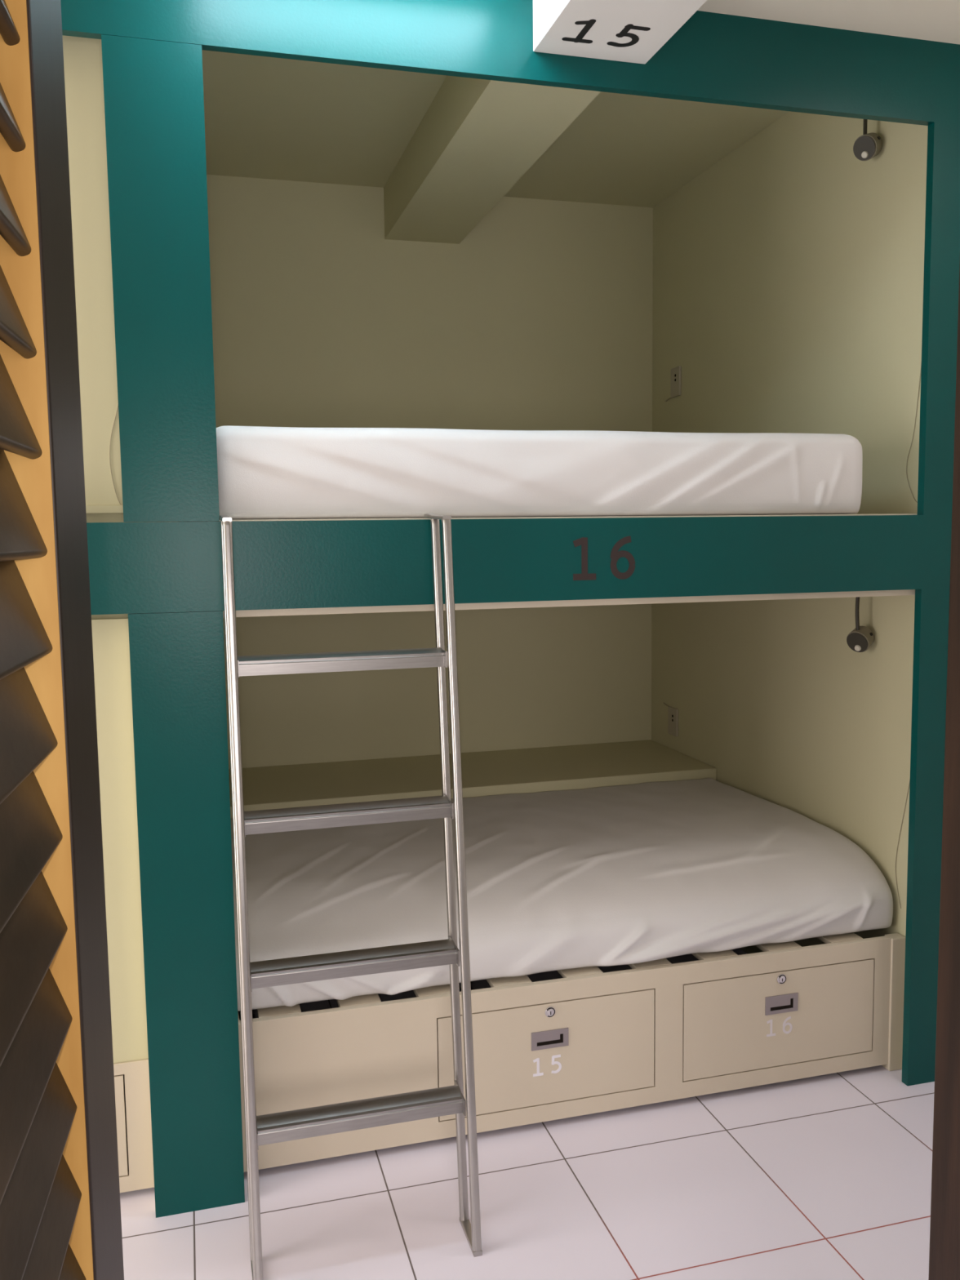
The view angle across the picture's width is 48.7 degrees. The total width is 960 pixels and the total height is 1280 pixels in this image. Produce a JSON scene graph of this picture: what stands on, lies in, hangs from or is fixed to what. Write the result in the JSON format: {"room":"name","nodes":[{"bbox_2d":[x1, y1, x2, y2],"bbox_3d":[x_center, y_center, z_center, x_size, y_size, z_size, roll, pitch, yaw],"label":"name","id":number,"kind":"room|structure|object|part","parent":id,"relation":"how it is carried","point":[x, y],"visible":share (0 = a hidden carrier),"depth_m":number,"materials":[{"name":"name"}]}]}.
{"room":"dormitory","nodes":[
{"label":"dormitory","id":0,"kind":"room"},
{"bbox_2d":[62,35,159,1062],"bbox_3d":[-1.845,-0.218,1.825,2.550,2.298,0.050,-2,6,-15],"label":"wall","id":1,"kind":"structure","parent":0,"point":[82,56],"depth_m":2.11,"materials":[{"name":"beige paint"}]},
{"bbox_2d":[109,404,121,505],"bbox_3d":[-0.713,-0.436,2.102,0.046,0.349,0.001,-2,6,-15],"label":"cord","id":2,"kind":"object","parent":1,"relation":"attached to","point":[117,404],"visible":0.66,"depth_m":2.10,"materials":[{"name":"beige plastic"}]},
{"bbox_2d":[206,174,653,768],"bbox_3d":[-0.144,-0.298,3.933,1.850,2.600,0.100,-2,6,-15],"label":"wall","id":3,"kind":"structure","parent":0,"point":[540,317],"depth_m":3.84,"materials":[{"name":"beige paint"}]},
{"bbox_2d":[228,739,716,818],"bbox_3d":[-0.067,0.738,3.721,1.695,0.579,0.538,-2,6,-15],"label":"ledge","id":4,"kind":"object","parent":3,"relation":"attached to","point":[580,766],"depth_m":3.62,"materials":[{"name":"beige paint"}]},
{"bbox_2d":[383,75,600,244],"bbox_3d":[0.008,-1.424,2.980,0.269,0.175,1.602,-2,6,-15],"label":"beam","id":5,"kind":"structure","parent":3,"relation":"attached to","point":[477,138],"depth_m":2.94,"materials":[{"name":"beige paint"}]},
{"bbox_2d":[201,49,789,207],"bbox_3d":[0.076,-1.559,3.038,1.800,0.080,1.702,-2,6,-15],"label":"ceiling","id":6,"kind":"structure","parent":0,"point":[265,117],"depth_m":3.21,"materials":[{"name":"beige paint"}]},
{"bbox_2d":[120,947,934,1279],"bbox_3d":[-0.481,1.349,0.961,4.800,0.080,5.925,-2,6,-15],"label":"floor","id":7,"kind":"structure","parent":0,"point":[826,1176],"depth_m":2.21,"materials":[{"name":"tile"}]},
{"bbox_2d":[113,1058,154,1192],"bbox_3d":[-1.309,1.038,2.268,1.359,0.302,0.387,-2,6,-15],"label":"bed base","id":8,"kind":"object","parent":7,"relation":"on","point":[131,1078],"visible":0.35,"depth_m":2.23,"materials":[{"name":"beige wood"}]},
{"bbox_3d":[-1.008,1.030,2.166,0.541,0.220,0.018,-2,6,-15],"label":"drawer","id":9,"kind":"part","parent":8,"relation":"part of","materials":[{"name":"beige wood"}]},
{"bbox_2d":[219,513,482,1279],"bbox_3d":[-0.257,0.473,2.082,0.434,1.435,0.322,-2,6,-15],"label":"ladder","id":10,"kind":"object","parent":7,"relation":"on","point":[297,1124],"visible":1,"depth_m":2.05,"materials":[{"name":"metal"}]},
{"bbox_2d":[60,0,959,1217],"bbox_3d":[-1.035,-0.120,2.802,4.520,2.493,1.625,-2,6,-15],"label":"frame","id":11,"kind":"object","parent":7,"relation":"on","point":[166,575],"visible":0.99,"depth_m":2.16,"materials":[{"name":"teal paint"}]},
{"bbox_3d":[-0.609,-0.676,2.033,0.179,0.893,0.023,-2,6,-15],"label":"post","id":12,"kind":"part","parent":11,"relation":"part of","materials":[{"name":"teal paint"}]},
{"bbox_3d":[-0.592,0.565,2.157,0.179,1.246,0.023,-2,6,-15],"label":"post","id":13,"kind":"part","parent":11,"relation":"part of","materials":[{"name":"teal paint"}]},
{"bbox_3d":[-0.975,-0.128,1.984,4.205,0.176,0.023,-2,6,-15],"label":"rail","id":14,"kind":"part","parent":11,"relation":"part of","materials":[{"name":"teal paint"}]},
{"bbox_2d":[216,425,862,519],"bbox_3d":[0.055,-0.412,2.789,1.498,0.192,1.030,-2,6,-15],"label":"mattress","id":15,"kind":"object","parent":11,"relation":"on","point":[264,473],"visible":0.94,"depth_m":2.28,"materials":[{"name":"white fabric"}]},
{"bbox_2d":[846,596,874,652],"bbox_3d":[1.002,-0.049,2.787,0.061,0.162,0.062,-6,7,-40],"label":"reading lamp","id":16,"kind":"object","parent":11,"relation":"hanging from","point":[860,638],"visible":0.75,"depth_m":2.77,"materials":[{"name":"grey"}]},
{"bbox_2d":[853,119,882,160],"bbox_3d":[0.980,-1.353,2.673,0.061,0.281,0.062,-6,7,-40],"label":"reading lamp","id":17,"kind":"object","parent":11,"relation":"hanging from","point":[867,146],"visible":0.65,"depth_m":2.67,"materials":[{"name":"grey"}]},
{"bbox_3d":[1.143,-0.039,2.581,0.185,2.317,0.023,-2,6,-15],"label":"post","id":18,"kind":"part","parent":11,"relation":"part of","materials":[{"name":"teal paint"}]},
{"bbox_2d":[237,932,905,1172],"bbox_3d":[0.147,0.922,2.970,1.690,0.354,0.977,-2,6,-15],"label":"bed base","id":19,"kind":"object","parent":7,"relation":"on","point":[588,1040],"visible":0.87,"depth_m":2.51,"materials":[{"name":"beige wood"}]},
{"bbox_3d":[0.160,0.965,2.485,0.531,0.242,0.018,-2,6,-15],"label":"drawer","id":20,"kind":"part","parent":19,"relation":"part of","materials":[{"name":"beige wood"}]},
{"bbox_3d":[0.163,0.930,2.472,0.091,0.043,0.002,-2,6,-15],"label":"handle","id":21,"kind":"part","parent":19,"relation":"part of","materials":[{"name":"grey metal"}]},
{"bbox_2d":[230,777,893,1011],"bbox_3d":[0.138,0.638,2.957,1.673,0.212,1.002,-2,6,-15],"label":"mattress","id":22,"kind":"object","parent":19,"relation":"on","point":[615,875],"visible":0.77,"depth_m":2.65,"materials":[{"name":"white fabric"}]},
{"bbox_3d":[0.746,0.941,2.646,0.529,0.242,0.018,-2,6,-15],"label":"drawer","id":23,"kind":"part","parent":19,"relation":"part of","materials":[{"name":"beige wood"}]},
{"bbox_3d":[0.749,0.903,2.632,0.090,0.046,0.002,-2,6,-15],"label":"handle","id":24,"kind":"part","parent":19,"relation":"part of","materials":[{"name":"grey metal"}]},
{"bbox_3d":[1.067,0.934,2.737,0.041,0.353,0.036,-2,6,-15],"label":"leg","id":25,"kind":"part","parent":19,"relation":"part of","materials":[{"name":"beige wood"}]},
{"bbox_2d":[651,111,928,953],"bbox_3d":[0.927,-0.254,3.348,0.100,2.600,1.602,-2,6,-15],"label":"wall","id":26,"kind":"structure","parent":0,"point":[788,277],"depth_m":3.07,"materials":[{"name":"beige paint"}]},
{"bbox_2d":[663,702,678,737],"bbox_3d":[0.715,0.299,3.992,0.010,0.112,0.121,-2,6,-15],"label":"wall outlet","id":27,"kind":"object","parent":26,"relation":"attached to","point":[673,713],"visible":1,"depth_m":3.96,"materials":[{"name":"beige plastic"}]},
{"bbox_3d":[0.722,0.305,3.969,0.009,0.104,0.072,-2,6,-15],"label":"plate","id":28,"kind":"part","parent":27,"relation":"part of","materials":[{"name":"beige plastic"}]},
{"bbox_2d":[665,365,680,401],"bbox_3d":[0.701,-0.932,3.861,0.010,0.112,0.121,-2,6,-15],"label":"wall outlet","id":29,"kind":"object","parent":26,"relation":"attached to","point":[676,371],"visible":1,"depth_m":3.83,"materials":[{"name":"beige plastic"}]},
{"bbox_3d":[0.708,-0.933,3.837,0.009,0.104,0.072,-2,6,-15],"label":"plate","id":30,"kind":"part","parent":29,"relation":"part of","materials":[{"name":"beige plastic"}]},
{"bbox_2d":[895,778,910,908],"bbox_3d":[1.083,0.354,2.671,0.002,0.680,0.096,-2,6,-15],"label":"cord","id":31,"kind":"object","parent":26,"relation":"attached to","point":[909,779],"visible":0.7,"depth_m":2.73,"materials":[{"name":"beige plastic"}]},
{"bbox_2d":[906,362,921,502],"bbox_3d":[1.069,-0.584,2.582,0.002,0.496,0.084,-2,6,-15],"label":"cord","id":32,"kind":"object","parent":26,"relation":"attached to","point":[921,362],"visible":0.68,"depth_m":2.61,"materials":[{"name":"beige plastic"}]},
{"bbox_2d":[697,0,959,44],"bbox_3d":[-0.642,-1.265,1.163,4.600,0.100,1.520,-2,6,-15],"label":"ceiling","id":33,"kind":"structure","parent":0,"point":[936,20],"depth_m":2.28,"materials":[{"name":"white paint"}]},
{"bbox_2d":[533,0,706,64],"bbox_3d":[0.414,-1.203,1.525,0.249,0.123,1.400,-2,6,-15],"label":"sign","id":34,"kind":"object","parent":33,"relation":"attached to","point":[631,31],"depth_m":2.08,"materials":[{"name":"white paint"}]},
{"bbox_3d":[-0.439,0.089,0.620,4.600,2.493,0.120,-2,6,-15],"label":"wall","id":35,"kind":"structure","parent":0,"visible":0},
{"bbox_2d":[0,0,124,1279],"bbox_3d":[-0.172,0.291,0.326,0.034,2.118,0.620,-2,6,-12],"label":"door","id":36,"kind":"structure","parent":35,"relation":"in","point":[60,1206],"depth_m":0.50,"materials":[{"name":"brown wood"}]},
{"bbox_2d":[928,265,959,1279],"bbox_3d":[0.463,0.217,0.896,0.035,2.160,0.175,-2,6,-15],"label":"trim","id":37,"kind":"structure","parent":35,"relation":"attached to","point":[944,1227],"depth_m":0.97,"materials":[{"name":"brown wood"}]}
]}

